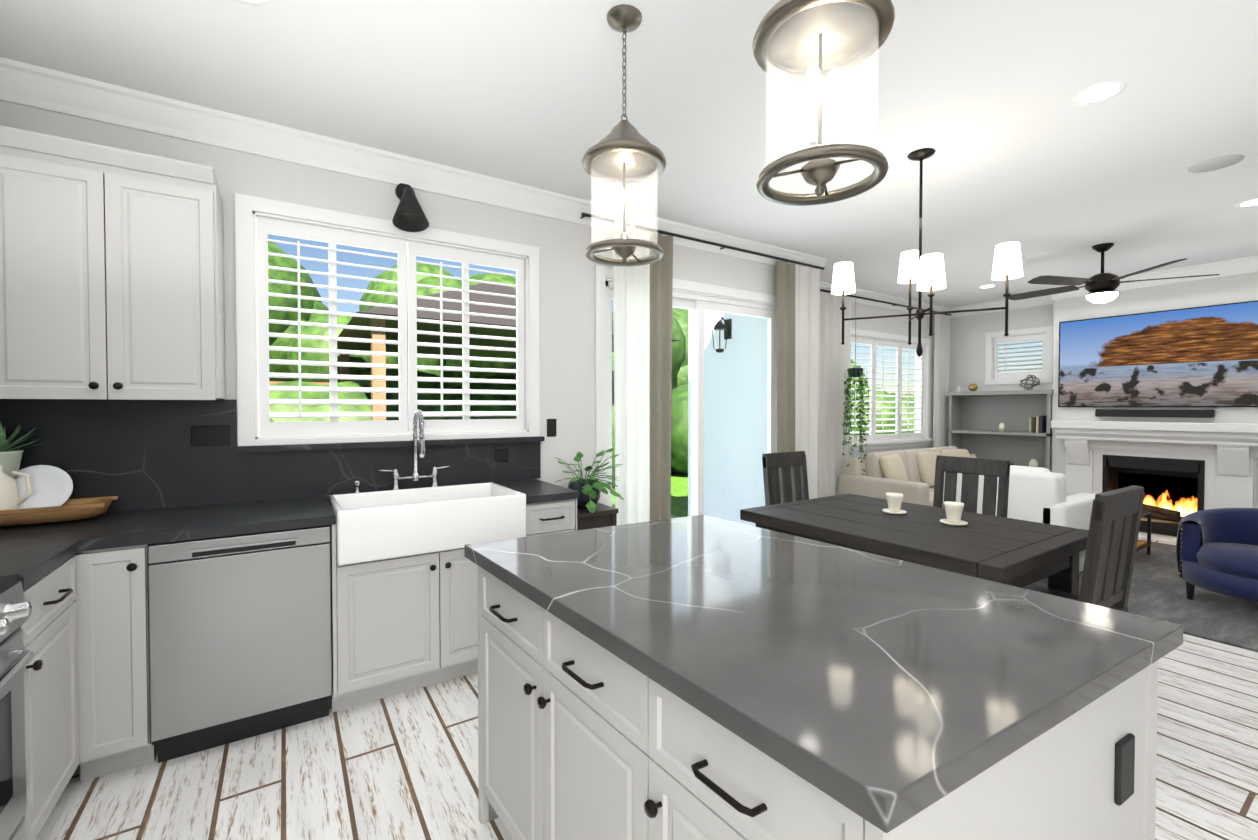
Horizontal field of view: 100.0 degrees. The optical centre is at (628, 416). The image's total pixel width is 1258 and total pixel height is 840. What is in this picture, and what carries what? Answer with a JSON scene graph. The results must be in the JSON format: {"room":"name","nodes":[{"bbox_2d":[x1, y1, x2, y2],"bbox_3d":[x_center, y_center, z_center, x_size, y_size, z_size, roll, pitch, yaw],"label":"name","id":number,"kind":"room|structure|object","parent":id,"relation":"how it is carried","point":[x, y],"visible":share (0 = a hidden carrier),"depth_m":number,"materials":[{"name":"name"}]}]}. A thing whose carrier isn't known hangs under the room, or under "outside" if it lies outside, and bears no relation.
{"room":"kitchen and living room","nodes":[
{"label":"kitchen and living room","id":0,"kind":"room"},
{"bbox_2d":[0,101,775,487],"bbox_3d":[-0.623,-0.073,3.613,5.460,2.800,0.150,-1,1,-33],"label":"wall","id":1,"kind":"structure","parent":0,"point":[566,333],"depth_m":3.45,"materials":[{"name":"white paint"}]},
{"bbox_2d":[0,125,225,399],"bbox_3d":[-2.194,-0.580,2.261,0.702,1.000,0.372,-1,1,-33],"label":"upper cabinet","id":2,"kind":"object","parent":1,"relation":"attached to","point":[111,272],"visible":1,"depth_m":2.10,"materials":[{"name":"grey paint"}]},
{"bbox_2d":[235,193,539,445],"bbox_3d":[-1.321,-0.467,3.138,1.620,1.295,0.170,-1,1,-33],"label":"window","id":3,"kind":"structure","parent":1,"relation":"in","point":[249,209],"depth_m":2.85,"materials":[{"name":"white wood"}]},
{"bbox_2d":[257,216,524,436],"bbox_3d":[-1.306,-0.467,3.115,1.448,1.131,0.086,-1,1,-33],"label":"blinds","id":4,"kind":"object","parent":3,"relation":"attached to","point":[408,252],"visible":0.98,"depth_m":3.05,"materials":[{"name":"white"}]},
{"bbox_2d":[392,183,428,231],"bbox_3d":[-1.227,-1.193,2.946,0.190,0.297,0.270,-1,1,-33],"label":"light","id":5,"kind":"object","parent":1,"relation":"attached to","point":[409,215],"visible":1,"depth_m":2.94,"materials":[{"name":"black metal"}]},
{"bbox_2d":[0,57,826,271],"bbox_3d":[-0.397,-1.405,3.586,5.595,0.135,0.105,-1,1,-33],"label":"crown molding","id":6,"kind":"structure","parent":1,"relation":"attached to","point":[56,91],"depth_m":2.73,"materials":[{"name":"white wood"}]},
{"bbox_2d":[547,419,555,436],"bbox_3d":[-0.525,0.078,3.585,0.070,0.120,0.008,-1,1,-33],"label":"outlet","id":7,"kind":"object","parent":1,"relation":"attached to","point":[551,427],"visible":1,"depth_m":3.58,"materials":[{"name":"black plastic"}]},
{"bbox_2d":[595,265,775,524],"bbox_3d":[0.585,0.117,4.382,2.050,2.395,0.150,-1,1,-33],"label":"door frame","id":8,"kind":"structure","parent":1,"relation":"attached to","point":[697,298],"depth_m":4.36,"materials":[{"name":"white wood"}]},
{"bbox_2d":[581,212,824,269],"bbox_3d":[0.735,-1.385,4.329,2.580,0.062,0.122,-1,1,-33],"label":"curtain rod","id":9,"kind":"object","parent":1,"relation":"attached to","point":[711,243],"visible":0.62,"depth_m":4.21,"materials":[{"name":"black metal"}]},
{"bbox_2d":[612,224,672,524],"bbox_3d":[0.109,-0.027,3.883,0.540,2.660,0.067,-1,1,-33],"label":"door curtain","id":10,"kind":"object","parent":9,"relation":"hanging from","point":[642,311],"visible":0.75,"depth_m":3.88,"materials":[{"name":"white fabric"}]},
{"bbox_2d":[776,261,819,502],"bbox_3d":[1.544,-0.043,4.821,0.610,2.660,0.067,-1,1,-33],"label":"door curtain","id":11,"kind":"object","parent":9,"relation":"hanging from","point":[797,343],"visible":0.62,"depth_m":4.79,"materials":[{"name":"white fabric"}]},
{"bbox_2d":[0,0,1257,306],"bbox_3d":[2.650,-1.496,2.054,9.560,0.100,7.500,-1,1,-33],"label":"ceiling","id":12,"kind":"structure","parent":0,"point":[1028,154],"depth_m":2.44,"materials":[{"name":"white paint"}]},
{"bbox_2d":[236,0,269,5],"bbox_3d":[-1.300,-1.438,1.755,0.186,0.006,0.186,-1,1,-33],"label":"recessed light","id":13,"kind":"object","parent":12,"relation":"in","point":[256,2],"visible":1,"depth_m":1.83,"materials":[{"name":"white"}]},
{"bbox_2d":[582,4,666,266],"bbox_3d":[-0.017,-0.998,1.920,0.308,0.893,0.308,-1,1,-33],"label":"pendant lantern","id":14,"kind":"object","parent":12,"relation":"hanging from","point":[624,152],"visible":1,"depth_m":1.90,"materials":[{"name":"silver metal"}]},
{"bbox_2d":[752,0,894,205],"bbox_3d":[0.443,-0.971,1.218,0.308,0.923,0.308,-1,1,-33],"label":"pendant lantern","id":15,"kind":"object","parent":12,"relation":"hanging from","point":[812,43],"visible":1,"depth_m":1.22,"materials":[{"name":"silver metal"}]},
{"bbox_2d":[842,324,870,475],"bbox_3d":[2.505,-0.381,5.871,0.355,2.061,0.306,-1,1,-33],"label":"hanging plant","id":16,"kind":"object","parent":12,"relation":"hanging from","point":[855,372],"visible":1,"depth_m":5.82,"materials":[{"name":"green plant"}]},
{"bbox_2d":[831,148,1022,356],"bbox_3d":[1.629,-0.896,2.950,0.526,1.130,0.835,-1,1,-33],"label":"dining chandelier","id":17,"kind":"object","parent":12,"relation":"hanging from","point":[925,272],"visible":1,"depth_m":2.90,"materials":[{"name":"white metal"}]},
{"bbox_2d":[978,285,996,288],"bbox_3d":[4.182,-1.513,6.162,0.186,0.006,0.186,-1,1,-33],"label":"recessed light","id":18,"kind":"object","parent":12,"relation":"in","point":[985,286],"visible":0.96,"depth_m":6.16,"materials":[{"name":"white"}]},
{"bbox_2d":[1072,80,1126,105],"bbox_3d":[2.109,-1.449,2.371,0.186,0.006,0.186,-1,1,-33],"label":"recessed light","id":19,"kind":"object","parent":12,"relation":"in","point":[1095,94],"visible":1,"depth_m":2.37,"materials":[{"name":"white"}]},
{"bbox_2d":[1009,243,1219,303],"bbox_3d":[4.112,-1.239,4.648,1.404,0.502,1.374,-1,1,-33],"label":"room ceiling fan","id":20,"kind":"object","parent":12,"relation":"hanging from","point":[1102,286],"visible":1,"depth_m":4.54,"materials":[{"name":"brown metal"}]},
{"bbox_2d":[1188,154,1243,172],"bbox_3d":[3.394,-1.460,3.055,0.220,0.006,0.220,-1,1,-33],"label":"ceiling speaker","id":21,"kind":"object","parent":12,"relation":"attached to","point":[1216,163],"visible":0.92,"depth_m":3.04,"materials":[{"name":"grey plastic"}]},
{"bbox_2d":[1235,198,1257,207],"bbox_3d":[4.309,-1.470,3.629,0.186,0.006,0.186,-1,1,-33],"label":"recessed light","id":22,"kind":"object","parent":12,"relation":"in","point":[1250,203],"visible":0.98,"depth_m":3.66,"materials":[{"name":"white plastic"}]},
{"bbox_2d":[36,537,1257,839],"bbox_3d":[2.650,1.403,2.103,9.560,0.100,7.500,-1,1,-33],"label":"floor","id":23,"kind":"structure","parent":0,"point":[400,767],"depth_m":1.98,"materials":[{"name":"white wood"}]},
{"bbox_2d":[0,574,33,839],"bbox_3d":[-1.724,0.894,1.004,0.684,0.955,0.756,-1,1,-33],"label":"range","id":24,"kind":"object","parent":23,"relation":"on","point":[15,613],"visible":1,"depth_m":1.39,"materials":[{"name":"silver metal"}]},
{"bbox_2d":[17,544,157,839],"bbox_3d":[-2.205,0.920,1.826,0.832,0.876,1.131,-1,1,-33],"label":"base cabinet","id":25,"kind":"object","parent":23,"relation":"on","point":[87,676],"depth_m":1.90,"materials":[{"name":"grey paint"}]},
{"bbox_2d":[148,525,331,762],"bbox_3d":[-1.716,0.912,2.395,0.600,0.872,0.620,-1,1,-33],"label":"dishwasher","id":26,"kind":"object","parent":23,"relation":"on","point":[240,637],"visible":0.98,"depth_m":2.13,"materials":[{"name":"silver metal"}]},
{"bbox_2d":[330,504,528,711],"bbox_3d":[-1.103,0.903,2.835,0.897,0.876,0.647,-1,1,-33],"label":"base cabinet","id":27,"kind":"object","parent":23,"relation":"on","point":[403,624],"depth_m":2.48,"materials":[{"name":"grey paint"}]},
{"bbox_2d":[529,499,576,535],"bbox_3d":[-0.598,0.898,3.165,0.309,0.876,0.647,-1,1,-33],"label":"base cabinet","id":28,"kind":"object","parent":23,"relation":"on","point":[551,517],"depth_m":2.89,"materials":[{"name":"grey paint"}]},
{"bbox_2d":[0,399,578,590],"bbox_3d":[-0.963,0.209,1.631,2.712,0.551,2.797,-1,1,-33],"label":"countertop","id":29,"kind":"structure","parent":28,"relation":"on","point":[154,471],"depth_m":2.47,"materials":[{"name":"black stone"}]},
{"bbox_2d":[0,423,117,526],"bbox_3d":[-2.471,0.217,2.085,0.630,0.433,0.260,-1,1,-33],"label":"decor","id":30,"kind":"object","parent":29,"relation":"on","point":[37,494],"visible":1,"depth_m":2.12,"materials":[{"name":"brown wood"}]},
{"bbox_2d":[191,425,229,446],"bbox_3d":[-2.036,0.095,2.570,0.150,0.100,0.008,-1,1,-33],"label":"outlet","id":31,"kind":"object","parent":29,"relation":"attached to","point":[214,435],"visible":1,"depth_m":2.57,"materials":[{"name":"black plastic"}]},
{"bbox_2d":[354,409,449,492],"bbox_3d":[-1.231,0.192,2.913,0.511,0.462,0.215,-1,1,-33],"label":"bridge faucet","id":32,"kind":"object","parent":29,"relation":"on","point":[418,417],"visible":0.98,"depth_m":2.98,"materials":[{"name":"silver metal"}]},
{"bbox_2d":[329,482,525,565],"bbox_3d":[-1.045,0.527,2.752,0.874,0.240,0.523,-1,1,-33],"label":"farmhouse sink","id":33,"kind":"object","parent":29,"relation":"in","point":[377,525],"visible":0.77,"depth_m":2.56,"materials":[{"name":"white ceramic"}]},
{"bbox_2d":[495,449,507,461],"bbox_3d":[-0.814,0.252,3.372,0.090,0.080,0.008,-1,1,-33],"label":"outlet","id":34,"kind":"object","parent":29,"relation":"attached to","point":[501,455],"visible":1,"depth_m":3.37,"materials":[{"name":"black plastic"}]},
{"bbox_2d":[577,503,618,529],"bbox_3d":[-0.324,0.961,3.438,0.370,0.740,0.380,-1,1,-33],"label":"plant stand","id":35,"kind":"object","parent":23,"relation":"on","point":[601,515],"visible":0.25,"depth_m":3.32,"materials":[{"name":"brown wood"}]},
{"bbox_2d":[555,448,623,512],"bbox_3d":[-0.246,0.404,3.398,0.466,0.374,0.576,-1,1,-33],"label":"pothos plant","id":36,"kind":"object","parent":35,"relation":"on","point":[591,489],"visible":0.98,"depth_m":3.34,"materials":[{"name":"green plant"}]},
{"bbox_2d":[762,451,808,505],"bbox_3d":[1.355,0.804,4.000,0.470,1.034,0.499,-1,1,-33],"label":"chair","id":37,"kind":"object","parent":23,"relation":"on","point":[772,463],"visible":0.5,"depth_m":4.15,"materials":[{"name":"brown wood"}]},
{"bbox_2d":[465,555,1157,839],"bbox_3d":[0.301,0.921,1.442,1.045,0.887,1.431,-1,1,-33],"label":"kitchen island","id":38,"kind":"object","parent":23,"relation":"on","point":[566,750],"depth_m":1.12,"materials":[{"name":"grey paint"}]},
{"bbox_2d":[465,515,1182,839],"bbox_3d":[0.309,0.455,1.439,1.084,0.042,1.486,-1,1,-33],"label":"island countertop","id":39,"kind":"structure","parent":38,"relation":"on","point":[865,695],"depth_m":0.98,"materials":[{"name":"grey stone"}]},
{"bbox_2d":[838,446,969,505],"bbox_3d":[3.598,0.842,6.274,2.300,0.882,0.950,-1,1,-33],"label":"sofa","id":40,"kind":"object","parent":23,"relation":"on","point":[909,474],"visible":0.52,"depth_m":5.91,"materials":[{"name":"beige fabric"}]},
{"bbox_2d":[740,494,1088,594],"bbox_3d":[1.532,0.959,2.966,1.100,0.760,1.420,-1,1,-33],"label":"dining table","id":41,"kind":"object","parent":23,"relation":"on","point":[1014,552],"visible":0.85,"depth_m":2.64,"materials":[{"name":"brown wood"}]},
{"bbox_2d":[882,493,906,514],"bbox_3d":[1.578,0.516,3.132,0.139,0.111,0.132,-1,1,-33],"label":"cup","id":42,"kind":"object","parent":41,"relation":"on","point":[894,501],"visible":0.98,"depth_m":3.10,"materials":[{"name":"beige ceramic"}]},
{"bbox_2d":[939,501,967,525],"bbox_3d":[1.747,0.521,2.837,0.139,0.111,0.132,-1,1,-33],"label":"cup","id":43,"kind":"object","parent":41,"relation":"on","point":[953,510],"visible":1,"depth_m":2.81,"materials":[{"name":"beige ceramic"}]},
{"bbox_2d":[933,455,1009,517],"bbox_3d":[2.226,0.811,3.609,0.499,1.034,0.470,-1,1,-33],"label":"dining chair","id":44,"kind":"object","parent":23,"relation":"on","point":[950,468],"visible":0.29,"depth_m":3.69,"materials":[{"name":"brown wood"}]},
{"bbox_2d":[947,374,1053,471],"bbox_3d":[4.831,0.371,6.863,0.380,1.802,1.190,-1,1,-33],"label":"shelf unit","id":45,"kind":"object","parent":23,"relation":"on","point":[1013,427],"visible":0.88,"depth_m":6.92,"materials":[{"name":"grey wood"}]},
{"bbox_2d":[1023,485,1144,611],"bbox_3d":[1.996,0.830,2.473,0.479,1.034,0.508,-1,1,-33],"label":"chair","id":46,"kind":"object","parent":23,"relation":"on","point":[1114,527],"visible":0.5,"depth_m":2.27,"materials":[{"name":"black wood"}]},
{"bbox_2d":[1032,539,1257,651],"bbox_3d":[4.290,1.307,4.464,2.830,0.012,2.760,-1,1,-33],"label":"living room rug","id":47,"kind":"object","parent":23,"relation":"on","point":[1158,588],"visible":0.22,"depth_m":3.68,"materials":[{"name":"grey carpet"}]},
{"bbox_2d":[942,465,1095,571],"bbox_3d":[3.402,0.857,4.617,0.900,0.882,0.950,-1,1,-33],"label":"armchair","id":48,"kind":"object","parent":47,"relation":"on","point":[1037,494],"visible":0.35,"depth_m":4.16,"materials":[{"name":"white fabric"}]},
{"bbox_2d":[1136,510,1150,554],"bbox_3d":[4.284,1.081,5.227,0.660,0.412,1.150,-1,1,-33],"label":"coffee table","id":49,"kind":"object","parent":47,"relation":"on","point":[1141,545],"visible":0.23,"depth_m":4.92,"materials":[{"name":"black"}]},
{"bbox_2d":[1176,508,1257,601],"bbox_3d":[4.300,0.987,3.564,0.823,0.657,0.839,-1,1,-33],"label":"armchair","id":50,"kind":"object","parent":47,"relation":"on","point":[1217,550],"visible":1,"depth_m":3.76,"materials":[{"name":"blue fabric"}]},
{"bbox_2d":[850,302,933,457],"bbox_3d":[3.050,-0.125,6.730,3.800,2.800,0.150,-1,1,-33],"label":"wall","id":51,"kind":"structure","parent":0,"point":[895,325],"depth_m":6.89,"materials":[{"name":"white paint"}]},
{"bbox_2d":[820,289,951,315],"bbox_3d":[3.289,-1.425,6.708,3.000,0.021,0.110,-1,1,-33],"label":"curtain rod","id":52,"kind":"object","parent":51,"relation":"attached to","point":[892,304],"visible":0.52,"depth_m":6.52,"materials":[{"name":"black metal"}]},
{"bbox_2d":[818,292,850,497],"bbox_3d":[2.367,-0.064,6.076,0.600,2.660,0.067,-1,1,-33],"label":"curtain","id":53,"kind":"object","parent":52,"relation":"hanging from","point":[834,359],"visible":0.62,"depth_m":6.04,"materials":[{"name":"white fabric"}]},
{"bbox_2d":[933,314,949,447],"bbox_3d":[4.376,-0.087,7.388,0.400,2.660,0.067,-1,1,-33],"label":"curtain","id":54,"kind":"object","parent":52,"relation":"hanging from","point":[941,377],"visible":0.6,"depth_m":7.37,"materials":[{"name":"white fabric"}]},
{"bbox_2d":[820,281,951,316],"bbox_3d":[3.011,-1.455,6.529,3.540,0.135,0.105,-1,1,-33],"label":"crown molding","id":55,"kind":"structure","parent":51,"relation":"attached to","point":[823,285],"depth_m":6.68,"materials":[{"name":"white wood"}]},
{"bbox_2d":[850,328,932,450],"bbox_3d":[3.359,-0.328,6.893,1.980,1.480,0.210,-1,1,-33],"label":"window","id":56,"kind":"structure","parent":51,"relation":"in","point":[896,443],"depth_m":7.24,"materials":[{"name":"white wood"}]},
{"bbox_2d":[850,336,923,441],"bbox_3d":[3.363,-0.338,6.887,1.768,1.296,0.086,-1,1,-33],"label":"blinds","id":57,"kind":"object","parent":56,"relation":"attached to","point":[872,413],"visible":0.9,"depth_m":6.92,"materials":[{"name":"white wood"}]},
{"bbox_2d":[950,304,1053,391],"bbox_3d":[6.629,-0.089,4.590,0.150,2.800,7.350,-1,1,-33],"label":"wall","id":58,"kind":"structure","parent":0,"point":[967,348],"depth_m":7.23,"materials":[{"name":"white paint"}]},
{"bbox_2d":[950,295,1053,317],"bbox_3d":[6.449,-1.422,4.611,0.105,0.135,7.080,-1,1,-33],"label":"crown molding","id":59,"kind":"structure","parent":58,"relation":"attached to","point":[1042,300],"depth_m":6.95,"materials":[{"name":"white wood"}]},
{"bbox_2d":[985,326,1052,384],"bbox_3d":[5.108,-0.773,6.888,0.170,0.700,0.750,-1,1,-33],"label":"window","id":60,"kind":"structure","parent":58,"relation":"in","point":[989,359],"depth_m":6.86,"materials":[{"name":"white wood"}]},
{"bbox_2d":[994,333,1045,378],"bbox_3d":[5.085,-0.773,6.873,0.086,0.546,0.588,-1,1,-33],"label":"window shutter","id":61,"kind":"object","parent":60,"relation":"attached to","point":[998,341],"visible":0.92,"depth_m":6.86,"materials":[{"name":"white wood"}]},
{"bbox_2d":[1052,272,1257,507],"bbox_3d":[5.732,-0.105,5.551,0.300,2.800,2.000,-1,1,-33],"label":"breast","id":62,"kind":"object","parent":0,"point":[1219,290],"visible":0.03,"depth_m":5.57,"materials":[{"name":"white paint"}]},
{"bbox_2d":[1048,255,1257,300],"bbox_3d":[5.688,-1.437,5.499,0.405,0.135,2.210,-1,1,-33],"label":"crown molding","id":63,"kind":"structure","parent":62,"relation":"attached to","point":[1243,265],"depth_m":5.33,"materials":[{"name":"white"}]},
{"bbox_2d":[1051,420,1257,541],"bbox_3d":[5.540,0.676,5.593,0.530,1.235,1.600,-1,1,-33],"label":"fireplace mantel","id":64,"kind":"object","parent":62,"relation":"attached to","point":[1177,471],"visible":0.67,"depth_m":5.50,"materials":[{"name":"white"}]},
{"bbox_2d":[1095,409,1214,417],"bbox_3d":[5.497,-0.030,5.553,0.088,0.080,0.900,-1,1,-33],"label":"soundbar","id":65,"kind":"object","parent":62,"relation":"attached to","point":[1153,413],"visible":1,"depth_m":5.50,"materials":[{"name":"black plastic"}]},
{"bbox_2d":[1058,300,1257,406],"bbox_3d":[5.565,-0.594,5.481,0.044,1.000,1.780,-1,1,-33],"label":"screen","id":66,"kind":"object","parent":62,"relation":"attached to","point":[1204,356],"visible":1,"depth_m":5.47,"materials":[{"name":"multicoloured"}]},
{"label":"outside","id":67,"kind":"structure","parent":0,"visible":0},
{"bbox_2d":[612,470,687,518],"bbox_3d":[-7.681,1.095,20.885,34.000,0.120,36.449,-1,1,-33],"label":"ground","id":68,"kind":"structure","parent":67,"point":[681,497],"depth_m":8.43,"materials":[{"name":"green plant"}]},
{"bbox_2d":[337,281,679,420],"bbox_3d":[-2.365,-0.540,9.068,4.600,3.550,4.600,-1,1,-33],"label":"pergola","id":69,"kind":"structure","parent":68,"relation":"on","point":[421,314],"depth_m":7.39,"materials":[{"name":"brown wood"}]},
{"bbox_2d":[257,241,867,389],"bbox_3d":[-2.008,-1.553,15.086,23.306,5.371,6.551,-1,1,-33],"label":"tree","id":70,"kind":"object","parent":68,"relation":"on","point":[291,276],"visible":0.08,"depth_m":11.07,"materials":[{"name":"green plant"}]},
{"bbox_2d":[269,369,914,487],"bbox_3d":[0.133,0.403,10.745,32.000,2.667,3.138,-1,1,-33],"label":"hedge","id":71,"kind":"object","parent":68,"relation":"on","point":[682,410],"visible":0.08,"depth_m":8.67,"materials":[{"name":"green plant"}]},
{"bbox_2d":[688,310,767,526],"bbox_3d":[1.175,-0.310,5.830,0.020,3.200,1.600,-1,1,-33],"label":"wall","id":72,"kind":"structure","parent":68,"relation":"on","point":[730,435],"depth_m":5.84,"materials":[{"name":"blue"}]},
{"bbox_2d":[712,317,731,352],"bbox_3d":[1.020,-0.899,5.838,0.220,0.397,0.180,-1,1,-33],"label":"lantern lamp","id":73,"kind":"object","parent":72,"relation":"attached to","point":[727,330],"depth_m":5.84,"materials":[{"name":"brown metal"}]}
]}

